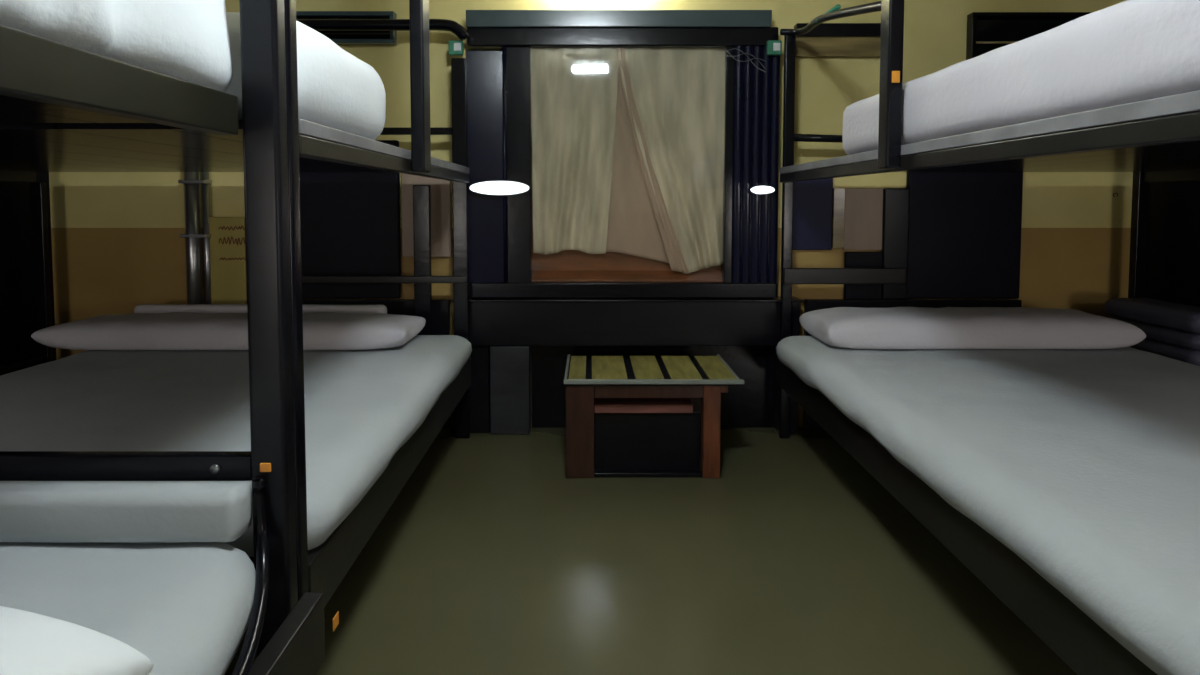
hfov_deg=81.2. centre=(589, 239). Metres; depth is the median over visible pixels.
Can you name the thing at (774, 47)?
clip
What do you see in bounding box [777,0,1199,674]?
bunk bed
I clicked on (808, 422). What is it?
baseboard
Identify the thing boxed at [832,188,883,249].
board
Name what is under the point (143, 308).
sheet
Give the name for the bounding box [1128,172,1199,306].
wall
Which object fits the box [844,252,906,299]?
trim
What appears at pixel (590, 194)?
curtain
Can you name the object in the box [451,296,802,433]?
wall
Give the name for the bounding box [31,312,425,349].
pillow
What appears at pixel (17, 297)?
wall
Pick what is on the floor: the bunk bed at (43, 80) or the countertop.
the bunk bed at (43, 80)
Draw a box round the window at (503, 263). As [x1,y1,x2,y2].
[466,10,779,297]
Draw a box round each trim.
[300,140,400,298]
[792,178,832,249]
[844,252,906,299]
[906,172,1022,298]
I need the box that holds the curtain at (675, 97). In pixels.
[617,48,724,273]
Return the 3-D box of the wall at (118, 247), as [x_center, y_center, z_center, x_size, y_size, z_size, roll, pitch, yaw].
[0.005,-0.226,3.743,5.910,2.460,0.100,0,3,0]
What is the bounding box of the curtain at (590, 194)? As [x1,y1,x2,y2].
[531,48,668,262]
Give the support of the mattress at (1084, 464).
on the bunk bed at (1156, 139)
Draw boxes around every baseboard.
[302,299,450,428]
[802,299,1021,428]
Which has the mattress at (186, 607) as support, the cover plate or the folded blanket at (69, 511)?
the folded blanket at (69, 511)
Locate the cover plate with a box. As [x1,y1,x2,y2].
[881,188,909,299]
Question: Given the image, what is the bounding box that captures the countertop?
[451,296,802,301]
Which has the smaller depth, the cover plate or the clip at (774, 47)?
the clip at (774, 47)
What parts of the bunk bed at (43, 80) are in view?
rail, rail, post, rail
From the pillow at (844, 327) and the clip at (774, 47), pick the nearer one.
the pillow at (844, 327)
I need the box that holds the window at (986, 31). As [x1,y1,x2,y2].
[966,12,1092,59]
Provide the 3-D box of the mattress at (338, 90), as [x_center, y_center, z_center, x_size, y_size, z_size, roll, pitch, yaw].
[-1.409,-0.392,1.821,1.589,0.252,0.751,0,3,0]
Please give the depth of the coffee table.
3.13 m
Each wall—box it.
[0,172,55,365]
[49,0,1132,426]
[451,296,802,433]
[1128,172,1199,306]
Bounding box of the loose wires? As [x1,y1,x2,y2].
[726,48,764,71]
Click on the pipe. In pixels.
(191, 181)
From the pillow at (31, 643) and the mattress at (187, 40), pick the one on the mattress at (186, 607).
the pillow at (31, 643)
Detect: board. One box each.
[209,217,246,303]
[401,173,451,256]
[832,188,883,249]
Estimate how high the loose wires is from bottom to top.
0.118 m
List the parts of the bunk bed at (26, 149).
rail, rail, post, post, rail, rail, hanging post, post, post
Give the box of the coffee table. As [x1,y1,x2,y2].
[564,354,743,477]
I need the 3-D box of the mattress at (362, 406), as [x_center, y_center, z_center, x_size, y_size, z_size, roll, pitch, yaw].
[-1.426,0.595,2.498,1.718,0.171,1.997,0,3,0]
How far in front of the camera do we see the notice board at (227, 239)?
3.68 m
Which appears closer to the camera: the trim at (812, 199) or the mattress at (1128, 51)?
the mattress at (1128, 51)
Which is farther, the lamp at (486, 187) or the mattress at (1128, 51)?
the lamp at (486, 187)
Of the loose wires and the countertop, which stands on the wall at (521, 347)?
the countertop
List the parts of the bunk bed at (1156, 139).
post, hanging post, rail, rail, post, rail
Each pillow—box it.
[0,606,153,674]
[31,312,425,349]
[799,307,1145,348]
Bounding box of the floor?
[225,427,1077,674]
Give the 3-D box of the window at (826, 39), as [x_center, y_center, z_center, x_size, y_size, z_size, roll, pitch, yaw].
[1.290,-1.030,3.620,0.458,0.163,0.058,0,3,0]
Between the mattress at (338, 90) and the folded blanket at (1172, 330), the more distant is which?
the folded blanket at (1172, 330)
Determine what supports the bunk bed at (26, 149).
on the floor
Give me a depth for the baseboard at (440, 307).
3.68 m
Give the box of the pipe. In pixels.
[178,172,211,304]
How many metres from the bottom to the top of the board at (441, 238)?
0.446 m
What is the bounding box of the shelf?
[594,398,692,412]
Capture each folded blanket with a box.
[0,481,251,541]
[1105,298,1199,365]
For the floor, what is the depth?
2.25 m
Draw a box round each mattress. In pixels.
[0,0,232,91]
[0,335,471,556]
[0,542,255,674]
[225,12,385,139]
[776,336,1199,674]
[842,0,1199,154]
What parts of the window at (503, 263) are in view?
cornice, sill, sill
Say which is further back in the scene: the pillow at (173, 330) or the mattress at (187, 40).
the pillow at (173, 330)
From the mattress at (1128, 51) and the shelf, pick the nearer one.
the mattress at (1128, 51)
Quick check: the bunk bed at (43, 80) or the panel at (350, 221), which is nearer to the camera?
the bunk bed at (43, 80)
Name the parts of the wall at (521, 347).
panel, panel, panel, panel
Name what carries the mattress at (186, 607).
on the bunk bed at (43, 80)
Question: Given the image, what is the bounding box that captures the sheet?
[134,304,386,313]
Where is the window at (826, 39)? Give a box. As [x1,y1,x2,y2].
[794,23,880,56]
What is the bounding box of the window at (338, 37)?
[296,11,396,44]
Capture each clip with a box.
[448,40,462,55]
[766,40,781,55]
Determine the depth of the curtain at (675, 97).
3.61 m
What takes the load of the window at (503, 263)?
in the wall at (118, 247)
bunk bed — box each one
[0,0,324,674]
[0,0,470,631]
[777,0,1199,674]

